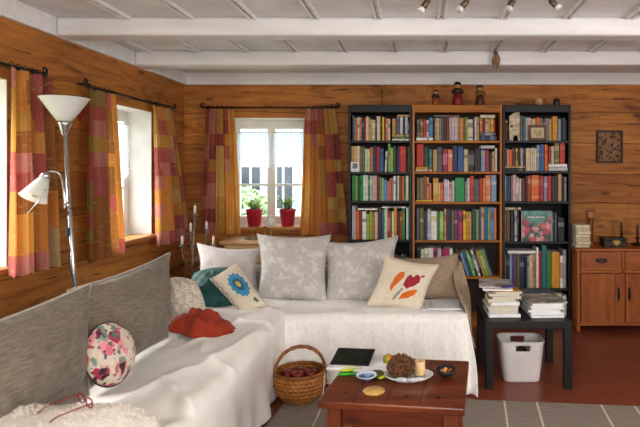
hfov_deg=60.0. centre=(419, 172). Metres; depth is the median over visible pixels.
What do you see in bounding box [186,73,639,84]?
ceiling beam
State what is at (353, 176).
book
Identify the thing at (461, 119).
book
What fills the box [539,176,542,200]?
book
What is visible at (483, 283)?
magazine
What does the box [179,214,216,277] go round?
candelabrum
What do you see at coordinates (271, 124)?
window
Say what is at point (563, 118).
book
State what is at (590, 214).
wooden candlestick
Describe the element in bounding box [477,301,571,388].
side table
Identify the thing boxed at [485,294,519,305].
magazine
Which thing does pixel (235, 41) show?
trim
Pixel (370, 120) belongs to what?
book
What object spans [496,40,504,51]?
trim
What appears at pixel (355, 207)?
book
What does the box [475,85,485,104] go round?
doll
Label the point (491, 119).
book
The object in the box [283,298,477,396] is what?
cover
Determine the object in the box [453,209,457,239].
book
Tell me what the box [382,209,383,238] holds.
book
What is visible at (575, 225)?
book
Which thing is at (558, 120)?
book
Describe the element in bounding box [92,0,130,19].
trim
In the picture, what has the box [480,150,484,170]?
book
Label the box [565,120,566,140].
book
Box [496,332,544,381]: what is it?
plastic bin
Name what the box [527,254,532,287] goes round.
book
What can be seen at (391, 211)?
book
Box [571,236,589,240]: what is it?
book
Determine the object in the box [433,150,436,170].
book
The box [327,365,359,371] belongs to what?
paper sheet
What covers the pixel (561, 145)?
book
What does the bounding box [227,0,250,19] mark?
trim
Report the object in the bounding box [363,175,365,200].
book
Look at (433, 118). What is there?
book
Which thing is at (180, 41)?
trim
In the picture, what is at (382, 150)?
book
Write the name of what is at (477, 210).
book
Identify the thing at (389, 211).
book
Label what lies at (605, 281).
sideboard
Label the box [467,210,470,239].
book
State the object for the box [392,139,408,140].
book
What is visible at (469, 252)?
book
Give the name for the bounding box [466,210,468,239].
book
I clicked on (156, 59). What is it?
beam
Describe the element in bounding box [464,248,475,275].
book
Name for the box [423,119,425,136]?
book
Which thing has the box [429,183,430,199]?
book
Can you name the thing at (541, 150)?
book
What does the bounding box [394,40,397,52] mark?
trim
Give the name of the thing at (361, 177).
book
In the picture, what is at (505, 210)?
book
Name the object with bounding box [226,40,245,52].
trim
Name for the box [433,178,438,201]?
book
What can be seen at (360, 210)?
book
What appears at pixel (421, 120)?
book
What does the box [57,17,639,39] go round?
beam
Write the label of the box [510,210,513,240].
book
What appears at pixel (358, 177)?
book
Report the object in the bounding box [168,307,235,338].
cloth
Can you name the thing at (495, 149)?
book
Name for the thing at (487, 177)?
book
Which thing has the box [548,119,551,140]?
book
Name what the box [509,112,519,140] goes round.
relief
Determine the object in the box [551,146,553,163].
book
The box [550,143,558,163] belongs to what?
book
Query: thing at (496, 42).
trim
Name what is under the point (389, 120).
book
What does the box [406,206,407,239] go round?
book
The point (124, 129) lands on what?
lace valance
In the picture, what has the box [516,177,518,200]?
book
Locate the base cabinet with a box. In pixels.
[219,236,332,264]
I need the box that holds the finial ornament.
[265,215,276,235]
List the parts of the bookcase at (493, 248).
panel, panel, shelf, shelf, shelf, shelf, shelf, shelf, panel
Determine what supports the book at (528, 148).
on the bookcase at (562, 208)
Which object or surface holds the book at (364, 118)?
on the bookcase at (403, 246)
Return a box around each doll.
[431,90,439,104]
[452,82,463,104]
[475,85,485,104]
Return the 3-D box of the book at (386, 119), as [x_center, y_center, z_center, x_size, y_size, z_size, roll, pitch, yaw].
[-0.304,-0.398,5.020,0.023,0.205,0.179,0,0,0]
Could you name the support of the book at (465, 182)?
on the bookcase at (493, 248)
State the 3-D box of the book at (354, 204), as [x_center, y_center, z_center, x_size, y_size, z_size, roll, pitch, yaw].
[-0.612,0.451,5.015,0.019,0.311,0.180,0,0,0]
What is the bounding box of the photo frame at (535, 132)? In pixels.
[528,125,546,140]
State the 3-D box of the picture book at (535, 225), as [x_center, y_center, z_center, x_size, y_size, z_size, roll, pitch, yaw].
[1.058,0.483,4.921,0.269,0.279,0.024,0,0,0]
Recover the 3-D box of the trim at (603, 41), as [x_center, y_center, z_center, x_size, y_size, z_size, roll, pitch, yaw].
[1.327,-0.949,3.840,0.016,0.022,0.760,0,0,0]
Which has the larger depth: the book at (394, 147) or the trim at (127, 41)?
the book at (394, 147)
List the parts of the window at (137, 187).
frame, casement rail, casement rail, frame, sill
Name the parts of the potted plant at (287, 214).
pot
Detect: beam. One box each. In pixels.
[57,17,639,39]
[135,51,639,68]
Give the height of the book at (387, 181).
0.176 m
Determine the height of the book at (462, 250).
0.227 m
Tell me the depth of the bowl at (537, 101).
4.96 m
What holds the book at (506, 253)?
on the bookcase at (562, 208)
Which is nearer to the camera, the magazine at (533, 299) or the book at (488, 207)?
the magazine at (533, 299)
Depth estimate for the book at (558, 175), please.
4.93 m
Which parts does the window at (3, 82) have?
sill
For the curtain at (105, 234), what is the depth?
3.68 m
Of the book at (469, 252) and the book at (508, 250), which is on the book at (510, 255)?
the book at (508, 250)
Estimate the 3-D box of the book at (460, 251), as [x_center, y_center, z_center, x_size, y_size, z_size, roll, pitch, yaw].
[0.406,0.835,5.006,0.091,0.216,0.161,0,0,0]
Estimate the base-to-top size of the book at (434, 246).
0.260 m
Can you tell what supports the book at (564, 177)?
on the bookcase at (562, 208)
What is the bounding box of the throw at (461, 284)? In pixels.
[453,260,475,347]
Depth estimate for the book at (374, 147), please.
4.93 m
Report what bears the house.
on the ground
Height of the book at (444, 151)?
0.201 m
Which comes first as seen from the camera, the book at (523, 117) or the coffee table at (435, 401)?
the coffee table at (435, 401)
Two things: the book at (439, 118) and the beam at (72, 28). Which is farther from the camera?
the book at (439, 118)
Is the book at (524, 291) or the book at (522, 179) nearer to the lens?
the book at (524, 291)
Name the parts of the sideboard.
panel, door rail, drawer, door, door rail, door rail, handle plate, rail, rail, door rail, door rail, drawer, door, door rail, door rail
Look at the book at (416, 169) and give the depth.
4.92 m
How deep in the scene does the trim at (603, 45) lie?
4.01 m
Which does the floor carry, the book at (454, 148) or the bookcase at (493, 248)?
the bookcase at (493, 248)
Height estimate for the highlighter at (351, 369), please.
0.015 m
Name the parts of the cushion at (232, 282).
ruffle trim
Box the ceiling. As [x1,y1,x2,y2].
[17,0,639,72]
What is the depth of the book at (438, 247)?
4.93 m
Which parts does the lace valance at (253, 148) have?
valance rod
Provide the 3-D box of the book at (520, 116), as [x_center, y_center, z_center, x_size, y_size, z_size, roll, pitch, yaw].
[0.924,-0.408,5.018,0.014,0.226,0.183,0,0,0]
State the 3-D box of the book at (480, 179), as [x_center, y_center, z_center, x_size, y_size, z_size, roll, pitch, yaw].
[0.557,0.155,5.025,0.030,0.213,0.182,0,0,0]
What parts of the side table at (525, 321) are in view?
leg, leg, leg, leg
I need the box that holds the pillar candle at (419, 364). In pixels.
[414,359,424,375]
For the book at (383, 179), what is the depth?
4.93 m
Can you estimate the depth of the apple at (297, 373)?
3.28 m
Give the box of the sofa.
[255,265,327,291]
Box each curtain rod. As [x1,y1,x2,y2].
[0,62,47,75]
[78,78,175,109]
[200,103,339,107]
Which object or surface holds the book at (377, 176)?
on the bookcase at (403, 246)
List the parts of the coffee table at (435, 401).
leg, leg, leg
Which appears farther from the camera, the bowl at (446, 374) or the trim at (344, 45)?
the trim at (344, 45)
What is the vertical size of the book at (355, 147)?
0.234 m
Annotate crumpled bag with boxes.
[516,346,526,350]
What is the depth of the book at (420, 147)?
4.93 m
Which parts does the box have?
lid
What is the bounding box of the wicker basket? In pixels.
[273,344,327,405]
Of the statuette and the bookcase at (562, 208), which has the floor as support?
the bookcase at (562, 208)
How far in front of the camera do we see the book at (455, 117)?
4.93 m
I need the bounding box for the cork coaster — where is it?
[363,386,384,395]
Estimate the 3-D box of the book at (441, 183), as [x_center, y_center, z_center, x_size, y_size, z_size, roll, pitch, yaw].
[0.201,0.174,5.027,0.029,0.175,0.189,0,0,0]
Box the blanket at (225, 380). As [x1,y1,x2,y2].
[76,298,291,426]
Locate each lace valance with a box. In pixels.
[118,123,129,176]
[236,132,269,166]
[272,132,303,166]
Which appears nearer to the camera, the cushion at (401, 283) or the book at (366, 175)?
the cushion at (401, 283)
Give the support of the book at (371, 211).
on the bookcase at (403, 246)
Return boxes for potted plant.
[245,195,263,226]
[277,196,295,226]
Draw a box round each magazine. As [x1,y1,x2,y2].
[479,279,511,287]
[482,288,512,290]
[483,305,520,317]
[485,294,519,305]
[520,298,563,309]
[521,294,563,305]
[521,305,564,317]
[522,303,563,314]
[523,295,567,303]
[523,303,560,312]
[524,299,562,307]
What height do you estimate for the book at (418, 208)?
0.286 m
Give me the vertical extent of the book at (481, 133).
0.030 m
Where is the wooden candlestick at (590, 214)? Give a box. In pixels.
[586,211,594,245]
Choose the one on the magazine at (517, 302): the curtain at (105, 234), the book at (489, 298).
the book at (489, 298)
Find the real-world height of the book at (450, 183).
0.179 m
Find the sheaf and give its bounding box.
[492,49,499,68]
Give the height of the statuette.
0.195 m
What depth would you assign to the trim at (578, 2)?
3.12 m
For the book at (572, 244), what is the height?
0.029 m
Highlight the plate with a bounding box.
[384,369,432,382]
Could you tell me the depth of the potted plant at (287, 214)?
5.19 m
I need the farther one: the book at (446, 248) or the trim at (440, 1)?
the book at (446, 248)
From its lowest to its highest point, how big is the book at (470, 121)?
0.193 m
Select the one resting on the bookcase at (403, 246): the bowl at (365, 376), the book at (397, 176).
the book at (397, 176)
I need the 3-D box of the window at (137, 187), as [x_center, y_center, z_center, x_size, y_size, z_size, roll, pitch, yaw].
[-2.375,0.005,4.180,0.310,1.080,0.820,0,0,0]
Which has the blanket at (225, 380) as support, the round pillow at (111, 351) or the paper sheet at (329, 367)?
the round pillow at (111, 351)
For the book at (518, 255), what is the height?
0.309 m
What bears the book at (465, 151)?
on the bookcase at (493, 248)
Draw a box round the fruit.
[383,354,392,363]
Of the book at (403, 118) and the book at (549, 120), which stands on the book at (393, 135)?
the book at (403, 118)
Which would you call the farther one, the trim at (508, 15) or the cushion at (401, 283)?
the cushion at (401, 283)
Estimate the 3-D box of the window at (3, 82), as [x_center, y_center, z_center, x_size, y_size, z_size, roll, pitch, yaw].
[-2.375,0.005,2.550,0.310,1.080,0.880,0,0,0]
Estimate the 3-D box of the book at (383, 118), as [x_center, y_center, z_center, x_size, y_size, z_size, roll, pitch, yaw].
[-0.336,-0.403,5.009,0.019,0.215,0.166,0,0,0]
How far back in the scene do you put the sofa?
4.28 m
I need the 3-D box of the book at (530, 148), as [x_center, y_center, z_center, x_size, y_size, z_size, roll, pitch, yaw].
[1.017,-0.123,5.014,0.018,0.209,0.182,0,0,0]
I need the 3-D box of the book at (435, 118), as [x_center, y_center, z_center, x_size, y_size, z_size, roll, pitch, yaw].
[0.145,-0.399,5.007,0.018,0.208,0.165,0,0,0]
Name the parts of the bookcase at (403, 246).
panel, panel, shelf, shelf, shelf, shelf, panel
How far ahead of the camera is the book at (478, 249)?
4.92 m
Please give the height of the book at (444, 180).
0.205 m
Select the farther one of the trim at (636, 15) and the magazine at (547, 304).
the magazine at (547, 304)
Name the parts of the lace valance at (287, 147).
valance rod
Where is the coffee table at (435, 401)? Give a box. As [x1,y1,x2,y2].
[318,359,468,426]
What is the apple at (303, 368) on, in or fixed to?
in the wicker basket
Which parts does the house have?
pane, pane, pane, pane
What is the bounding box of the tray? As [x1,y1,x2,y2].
[244,236,282,239]
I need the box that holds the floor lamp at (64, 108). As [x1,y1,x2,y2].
[18,95,90,287]
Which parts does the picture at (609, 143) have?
frame, frame, frame, frame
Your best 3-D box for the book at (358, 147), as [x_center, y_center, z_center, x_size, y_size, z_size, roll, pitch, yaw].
[-0.565,-0.129,5.029,0.027,0.238,0.186,0,0,0]
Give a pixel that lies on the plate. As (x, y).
(428, 373)
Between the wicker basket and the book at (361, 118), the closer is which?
the wicker basket
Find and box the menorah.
[371,85,392,104]
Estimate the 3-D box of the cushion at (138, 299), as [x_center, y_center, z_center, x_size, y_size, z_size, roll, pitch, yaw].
[-1.444,0.695,2.720,0.268,0.468,0.853,0,0,7]
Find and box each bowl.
[356,370,376,381]
[435,365,456,377]
[532,98,543,104]
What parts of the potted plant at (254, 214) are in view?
pot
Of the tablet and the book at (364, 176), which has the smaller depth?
the tablet
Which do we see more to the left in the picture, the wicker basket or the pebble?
the wicker basket
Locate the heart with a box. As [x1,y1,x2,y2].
[77,81,86,120]
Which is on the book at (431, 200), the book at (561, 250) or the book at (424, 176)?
the book at (424, 176)
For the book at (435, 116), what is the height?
0.014 m
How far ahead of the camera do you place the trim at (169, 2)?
3.12 m
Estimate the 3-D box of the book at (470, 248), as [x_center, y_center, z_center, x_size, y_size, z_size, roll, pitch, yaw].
[0.506,0.821,5.011,0.095,0.244,0.179,0,0,0]
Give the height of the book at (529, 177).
0.231 m
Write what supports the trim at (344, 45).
attached to the ceiling
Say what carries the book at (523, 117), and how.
on the bookcase at (562, 208)
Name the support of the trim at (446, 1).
attached to the ceiling
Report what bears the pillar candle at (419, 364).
on the plate
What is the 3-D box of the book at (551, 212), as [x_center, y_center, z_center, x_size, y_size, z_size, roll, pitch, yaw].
[1.203,0.489,5.006,0.012,0.268,0.168,0,0,0]
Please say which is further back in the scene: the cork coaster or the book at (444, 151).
the book at (444, 151)
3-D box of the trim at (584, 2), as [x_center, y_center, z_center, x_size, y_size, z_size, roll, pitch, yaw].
[0.918,-0.949,2.740,0.016,0.022,1.140,0,0,0]
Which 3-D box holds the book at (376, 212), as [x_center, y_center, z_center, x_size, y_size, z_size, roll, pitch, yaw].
[-0.401,0.481,5.022,0.029,0.251,0.186,0,0,0]
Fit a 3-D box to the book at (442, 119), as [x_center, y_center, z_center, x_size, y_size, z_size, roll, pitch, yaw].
[0.206,-0.399,5.019,0.021,0.208,0.190,0,0,0]
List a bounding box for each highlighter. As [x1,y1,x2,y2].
[338,372,357,375]
[341,368,359,371]
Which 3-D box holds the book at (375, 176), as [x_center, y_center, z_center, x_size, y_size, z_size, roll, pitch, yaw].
[-0.404,0.138,5.011,0.019,0.228,0.177,0,0,0]
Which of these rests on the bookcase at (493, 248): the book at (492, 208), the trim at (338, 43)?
the book at (492, 208)
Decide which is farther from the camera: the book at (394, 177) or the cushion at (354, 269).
the book at (394, 177)
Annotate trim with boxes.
[0,0,186,84]
[86,0,124,19]
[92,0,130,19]
[117,40,146,52]
[122,40,151,52]
[156,0,187,19]
[163,0,193,19]
[172,40,195,52]
[177,40,200,52]
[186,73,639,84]
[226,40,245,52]
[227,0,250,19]
[231,40,249,52]
[234,0,256,19]
[280,40,294,52]
[285,40,299,52]
[298,0,313,19]
[305,0,319,19]
[335,40,343,52]
[340,40,348,52]
[369,0,376,19]
[375,0,382,19]
[389,40,393,52]
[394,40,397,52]
[437,0,441,19]
[441,40,444,52]
[443,0,448,19]
[446,40,449,52]
[490,40,499,52]
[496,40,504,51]
[500,0,508,19]
[506,0,518,19]
[540,40,553,52]
[544,40,558,52]
[563,0,582,19]
[569,0,589,19]
[589,40,607,52]
[594,40,612,52]
[626,6,639,19]
[632,11,639,19]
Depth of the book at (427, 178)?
4.94 m
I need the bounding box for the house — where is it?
[241,129,302,213]
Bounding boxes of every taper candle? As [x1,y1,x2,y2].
[620,223,622,235]
[636,224,638,236]
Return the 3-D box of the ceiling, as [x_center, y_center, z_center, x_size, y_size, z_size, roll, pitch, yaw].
[0.365,-1.000,1.645,5.870,0.080,7.690,0,0,0]
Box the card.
[500,285,516,287]
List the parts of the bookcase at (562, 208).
panel, panel, panel, shelf, shelf, shelf, shelf, shelf, panel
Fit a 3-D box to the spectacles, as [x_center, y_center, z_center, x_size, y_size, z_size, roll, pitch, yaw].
[-1.093,0.720,1.665,0.116,0.032,0.120,0,0,37]
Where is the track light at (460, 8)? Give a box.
[417,0,561,13]
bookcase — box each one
[348,105,411,257]
[412,105,501,326]
[502,105,570,319]
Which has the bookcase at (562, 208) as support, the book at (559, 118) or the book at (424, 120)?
the book at (559, 118)
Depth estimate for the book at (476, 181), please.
4.93 m
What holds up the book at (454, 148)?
on the bookcase at (493, 248)
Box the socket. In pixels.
[39,172,50,180]
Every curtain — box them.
[7,62,60,277]
[86,84,124,260]
[153,102,189,246]
[201,105,240,233]
[300,105,347,235]
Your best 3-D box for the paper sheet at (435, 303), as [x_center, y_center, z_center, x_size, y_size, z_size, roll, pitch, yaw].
[0.184,0.925,3.820,0.230,0.003,0.340,0,0,3]
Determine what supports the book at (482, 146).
on the book at (482, 152)
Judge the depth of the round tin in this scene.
2.52 m
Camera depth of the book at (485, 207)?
4.93 m
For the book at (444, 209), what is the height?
0.281 m
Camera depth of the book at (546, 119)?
4.93 m
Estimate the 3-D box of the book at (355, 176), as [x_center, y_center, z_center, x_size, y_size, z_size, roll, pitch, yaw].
[-0.582,0.139,5.011,0.017,0.226,0.164,0,0,0]
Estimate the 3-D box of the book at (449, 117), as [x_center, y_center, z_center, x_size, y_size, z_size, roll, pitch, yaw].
[0.277,-0.401,5.010,0.018,0.212,0.164,0,0,0]
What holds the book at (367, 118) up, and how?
on the bookcase at (403, 246)
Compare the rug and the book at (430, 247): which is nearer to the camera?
the rug
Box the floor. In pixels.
[261,326,639,426]
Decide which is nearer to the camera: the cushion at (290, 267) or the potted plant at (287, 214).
the cushion at (290, 267)
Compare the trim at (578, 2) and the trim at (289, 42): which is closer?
the trim at (578, 2)
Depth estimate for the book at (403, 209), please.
4.93 m
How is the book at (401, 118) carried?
on the book at (393, 135)
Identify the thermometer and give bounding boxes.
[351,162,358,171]
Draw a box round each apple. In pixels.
[281,369,292,376]
[291,370,303,377]
[297,365,308,376]
[305,368,317,376]
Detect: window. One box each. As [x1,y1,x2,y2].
[0,78,7,275]
[117,104,154,244]
[235,118,304,229]
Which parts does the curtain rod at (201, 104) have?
rod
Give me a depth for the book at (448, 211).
4.93 m
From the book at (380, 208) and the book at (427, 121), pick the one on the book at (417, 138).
the book at (427, 121)
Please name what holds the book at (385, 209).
on the bookcase at (403, 246)
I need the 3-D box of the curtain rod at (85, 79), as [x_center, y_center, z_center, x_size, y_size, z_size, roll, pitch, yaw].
[-2.229,-0.594,4.190,0.084,0.054,1.333,0,0,0]
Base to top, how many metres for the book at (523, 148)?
0.165 m
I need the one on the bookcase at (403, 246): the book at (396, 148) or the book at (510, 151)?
the book at (396, 148)
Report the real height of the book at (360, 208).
0.018 m
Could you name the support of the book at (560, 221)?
on the bookcase at (562, 208)
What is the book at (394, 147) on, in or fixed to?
on the bookcase at (403, 246)
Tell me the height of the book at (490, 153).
0.174 m
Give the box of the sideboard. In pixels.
[570,242,639,331]
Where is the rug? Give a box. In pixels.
[265,393,639,426]
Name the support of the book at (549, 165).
on the book at (549, 168)
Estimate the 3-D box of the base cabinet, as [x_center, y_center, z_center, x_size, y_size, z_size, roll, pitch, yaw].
[-1.295,1.000,4.926,0.930,0.800,0.408,0,0,0]
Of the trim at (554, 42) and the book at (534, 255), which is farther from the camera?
the book at (534, 255)
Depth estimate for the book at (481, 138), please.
4.92 m
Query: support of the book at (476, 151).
on the bookcase at (493, 248)
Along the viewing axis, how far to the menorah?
5.03 m
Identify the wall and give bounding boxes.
[0,16,183,318]
[184,85,639,278]
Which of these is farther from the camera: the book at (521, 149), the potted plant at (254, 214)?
the potted plant at (254, 214)
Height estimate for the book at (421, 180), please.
0.200 m
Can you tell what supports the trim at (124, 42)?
attached to the ceiling
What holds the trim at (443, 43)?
attached to the ceiling
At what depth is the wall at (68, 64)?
3.59 m
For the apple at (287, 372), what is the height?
0.078 m
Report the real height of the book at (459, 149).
0.225 m
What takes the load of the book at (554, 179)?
on the bookcase at (562, 208)
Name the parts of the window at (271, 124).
casement rail, casement rail, casement rail, sill, frame, frame, casement rail, casement rail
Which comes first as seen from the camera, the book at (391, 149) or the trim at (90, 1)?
the trim at (90, 1)
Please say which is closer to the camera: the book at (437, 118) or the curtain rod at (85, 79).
the curtain rod at (85, 79)
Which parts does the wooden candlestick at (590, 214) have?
crown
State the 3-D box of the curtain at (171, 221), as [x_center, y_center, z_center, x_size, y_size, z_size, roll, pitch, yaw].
[-2.158,0.012,4.720,0.109,1.200,0.559,0,0,10]
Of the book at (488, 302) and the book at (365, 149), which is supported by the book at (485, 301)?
the book at (488, 302)
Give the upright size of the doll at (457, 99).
0.225 m
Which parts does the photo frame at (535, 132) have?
frame, frame, frame, frame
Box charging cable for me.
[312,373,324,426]
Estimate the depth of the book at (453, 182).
4.92 m
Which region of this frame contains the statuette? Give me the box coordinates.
[505,120,507,140]
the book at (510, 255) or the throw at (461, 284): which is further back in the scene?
the book at (510, 255)
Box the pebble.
[396,377,406,381]
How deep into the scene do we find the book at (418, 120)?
4.93 m
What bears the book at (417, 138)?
on the bookcase at (493, 248)
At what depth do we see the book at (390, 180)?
4.94 m
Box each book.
[351,146,353,161]
[352,115,355,140]
[352,175,356,200]
[352,204,355,239]
[354,118,355,140]
[354,146,356,161]
[354,205,357,239]
[355,176,356,200]
[356,210,359,238]
[357,117,359,140]
[357,146,360,171]
[357,176,359,200]
[357,207,377,209]
[360,117,362,140]
[360,147,361,171]
[360,176,362,200]
[360,210,363,238]
[362,119,363,140]
[362,147,366,171]
[362,210,367,239]
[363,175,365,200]
[364,118,365,140]
[365,149,366,171]
[366,116,369,140]
[366,175,369,200]
[366,213,368,239]
[367,149,369,171]
[368,176,369,200]
[369,119,371,140]
[369,210,373,238]
[370,176,372,200]
[371,147,372,171]
[372,120,374,140]
[373,146,376,171]
[373,176,374,200]
[373,212,374,239]
[375,117,376,140]
[375,176,376,200]
[375,211,377,238]
[376,147,380,171]
[377,116,380,140]
[377,176,380,200]
[378,206,382,238]
[379,177,382,200]
[380,118,381,140]
[380,148,384,171]
[382,117,384,140]
[382,178,384,200]
[382,205,405,207]
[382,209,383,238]
[384,180,387,200]
[384,208,388,238]
[385,118,387,140]
[385,151,387,171]
[387,181,388,200]
[388,119,390,140]
[388,144,390,171]
[388,210,390,237]
[389,178,391,200]
[390,148,392,171]
[390,211,391,236]
[392,119,395,133]
[392,134,408,137]
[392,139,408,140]
[392,210,393,236]
[393,137,407,138]
[393,146,396,171]
[393,176,395,200]
[394,208,397,235]
[396,117,399,133]
[396,148,397,171]
[397,176,398,200]
[397,210,399,238]
[398,147,399,171]
[399,176,401,200]
[400,117,402,133]
[400,146,405,171]
[400,210,401,238]
[402,176,403,200]
[402,208,404,238]
[403,118,404,133]
[404,176,405,200]
[405,117,407,133]
[406,147,407,171]
[406,176,408,200]
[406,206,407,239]
[408,205,408,239]
[416,137,432,140]
[416,169,431,170]
[416,199,432,201]
[417,119,419,136]
[417,144,423,166]
[417,178,418,199]
[417,207,419,239]
[417,247,420,257]
[419,178,423,199]
[420,119,422,136]
[420,207,423,239]
[421,247,423,257]
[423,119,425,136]
[424,147,427,166]
[424,176,425,199]
[424,211,426,239]
[424,246,427,257]
[426,120,428,136]
[426,177,428,199]
[427,208,430,239]
[428,149,431,168]
[428,245,432,257]
[429,118,432,136]
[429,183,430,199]
[431,210,436,239]
[433,115,458,117]
[433,118,434,140]
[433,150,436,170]
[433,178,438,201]
[433,245,436,256]
[435,118,436,140]
[436,210,439,239]
[437,118,438,140]
[437,147,441,170]
[437,246,440,256]
[439,118,440,140]
[439,210,442,239]
[440,182,443,201]
[441,118,443,140]
[442,149,446,170]
[443,179,446,201]
[443,208,445,239]
[443,246,448,255]
[444,117,445,140]
[446,117,448,140]
[446,209,450,239]
[447,150,452,170]
[447,180,448,201]
[449,117,450,140]
[449,182,451,201]
[449,246,452,254]
[450,209,453,239]
[451,117,454,140]
[451,180,454,201]
[452,146,456,170]
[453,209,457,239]
[454,178,463,201]
[455,117,456,140]
[455,249,465,275]
[457,117,459,140]
[457,147,462,170]
[457,209,462,239]
[459,250,468,275]
[460,118,462,140]
[461,209,465,239]
[461,249,471,275]
[463,149,467,170]
[464,117,465,140]
[464,181,466,201]
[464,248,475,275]
[466,117,467,140]
[466,178,469,201]
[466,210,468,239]
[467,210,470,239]
[467,249,477,275]
[468,119,472,140]
[468,151,473,170]
[468,176,473,201]
[469,247,480,275]
[470,208,475,239]
[471,246,482,275]
[473,117,476,140]
[473,149,479,170]
[474,179,478,201]
[474,247,485,275]
[475,208,478,239]
[477,117,478,140]
[477,178,482,201]
[477,206,480,239]
[477,248,488,275]
[478,115,494,118]
[479,118,481,132]
[479,132,494,136]
[479,136,496,140]
[479,145,494,148]
[479,206,483,239]
[479,247,491,275]
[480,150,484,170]
[482,206,486,239]
[482,247,492,275]
[483,175,490,201]
[483,178,484,201]
[483,298,517,309]
[485,119,487,131]
[485,150,488,170]
[485,292,515,301]
[486,206,490,239]
[486,291,520,299]
[487,291,518,295]
[488,302,518,306]
[488,310,517,313]
[489,152,491,170]
[489,206,493,239]
[490,118,493,131]
[491,175,495,201]
[492,148,496,170]
[492,151,494,170]
[493,284,521,293]
[494,207,495,239]
[505,148,506,165]
[505,166,524,167]
[505,168,524,170]
[505,206,520,209]
[505,210,505,240]
[505,248,535,253]
[505,252,508,278]
[506,176,510,200]
[506,210,509,240]
[507,149,508,165]
[509,148,514,165]
[509,150,511,165]
[509,254,511,283]
[510,175,515,200]
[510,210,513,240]
[511,176,512,200]
[512,254,516,285]
[513,210,516,240]
[515,148,517,165]
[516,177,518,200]
[517,116,521,140]
[517,211,518,240]
[517,254,519,287]
[518,149,519,165]
[519,148,522,165]
[519,178,524,200]
[519,179,520,200]
[519,289,554,294]
[520,254,523,287]
[521,211,550,240]
[522,116,524,140]
[522,176,527,200]
[523,148,524,165]
[524,254,526,287]
[525,118,527,140]
[525,148,527,170]
[525,254,528,287]
[527,175,538,200]
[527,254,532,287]
[528,148,529,170]
[528,176,530,200]
[530,148,531,170]
[531,119,535,124]
[532,148,533,170]
[533,145,538,170]
[533,245,538,287]
[533,254,535,287]
[534,118,539,124]
[534,148,535,170]
[537,244,546,287]
[539,145,543,170]
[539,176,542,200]
[539,250,540,287]
[543,176,546,200]
[544,145,547,170]
[545,118,547,140]
[547,176,550,200]
[547,249,550,287]
[548,116,556,140]
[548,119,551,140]
[548,146,550,163]
[548,164,566,166]
[548,167,566,170]
[548,249,559,287]
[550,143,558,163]
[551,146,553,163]
[551,176,557,200]
[551,212,552,240]
[553,174,561,200]
[554,212,556,240]
[557,119,560,140]
[557,217,563,240]
[558,247,565,287]
[559,118,562,140]
[559,143,564,163]
[559,291,565,314]
[560,254,562,287]
[562,176,563,200]
[563,118,564,140]
[564,177,565,200]
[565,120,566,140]
[571,223,589,227]
[571,227,589,230]
[571,229,590,233]
[571,232,589,237]
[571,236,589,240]
[571,239,590,243]
[571,242,589,247]
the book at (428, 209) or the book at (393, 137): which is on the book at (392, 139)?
the book at (393, 137)
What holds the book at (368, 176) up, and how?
on the bookcase at (403, 246)
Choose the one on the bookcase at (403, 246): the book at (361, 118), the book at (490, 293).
the book at (361, 118)
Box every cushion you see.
[0,283,91,417]
[67,252,171,388]
[191,267,232,306]
[197,243,259,291]
[209,263,267,309]
[257,234,330,299]
[326,236,397,299]
[366,255,438,308]
[396,254,459,298]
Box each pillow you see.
[0,401,161,426]
[86,322,135,387]
[170,277,205,321]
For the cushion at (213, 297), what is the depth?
3.80 m
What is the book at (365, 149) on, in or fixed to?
on the bookcase at (403, 246)
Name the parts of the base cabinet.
drawer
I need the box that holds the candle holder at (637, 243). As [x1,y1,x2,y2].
[631,237,639,245]
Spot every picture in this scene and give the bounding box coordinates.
[534,130,541,135]
[596,130,622,162]
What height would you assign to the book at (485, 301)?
0.020 m
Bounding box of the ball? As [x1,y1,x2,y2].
[386,353,414,378]
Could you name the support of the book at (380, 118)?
on the bookcase at (403, 246)
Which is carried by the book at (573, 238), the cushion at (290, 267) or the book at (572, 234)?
the book at (572, 234)
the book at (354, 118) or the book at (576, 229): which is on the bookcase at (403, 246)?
the book at (354, 118)
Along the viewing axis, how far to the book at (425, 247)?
4.93 m
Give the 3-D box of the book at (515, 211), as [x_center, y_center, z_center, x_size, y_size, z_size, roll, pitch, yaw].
[0.874,0.482,5.014,0.026,0.282,0.180,0,0,0]
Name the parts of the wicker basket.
handle, handle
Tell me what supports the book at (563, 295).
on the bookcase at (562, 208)
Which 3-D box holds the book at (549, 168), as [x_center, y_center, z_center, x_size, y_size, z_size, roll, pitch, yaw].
[1.257,-0.036,5.008,0.173,0.034,0.180,0,0,0]
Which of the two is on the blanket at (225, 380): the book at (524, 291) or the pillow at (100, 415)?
the pillow at (100, 415)
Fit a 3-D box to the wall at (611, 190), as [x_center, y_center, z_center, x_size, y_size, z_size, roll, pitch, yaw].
[0.515,0.100,5.190,5.570,2.600,0.001,0,0,0]
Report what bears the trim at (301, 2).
attached to the ceiling
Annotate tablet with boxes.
[330,348,374,365]
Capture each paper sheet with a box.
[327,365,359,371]
[331,354,386,371]
[421,299,431,310]
[429,298,462,309]
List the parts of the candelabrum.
arm, arm, stem, arm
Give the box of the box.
[599,236,626,246]
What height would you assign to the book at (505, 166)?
0.016 m
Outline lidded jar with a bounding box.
[553,98,559,104]
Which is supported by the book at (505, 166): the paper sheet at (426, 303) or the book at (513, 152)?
the book at (513, 152)
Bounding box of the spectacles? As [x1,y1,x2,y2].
[37,392,92,422]
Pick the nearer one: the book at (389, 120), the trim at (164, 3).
the trim at (164, 3)
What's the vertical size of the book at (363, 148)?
0.231 m
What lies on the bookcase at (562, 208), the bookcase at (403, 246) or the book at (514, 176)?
the book at (514, 176)
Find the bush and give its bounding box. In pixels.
[241,186,279,215]
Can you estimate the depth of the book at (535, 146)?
4.93 m
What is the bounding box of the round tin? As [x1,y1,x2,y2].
[371,370,383,377]

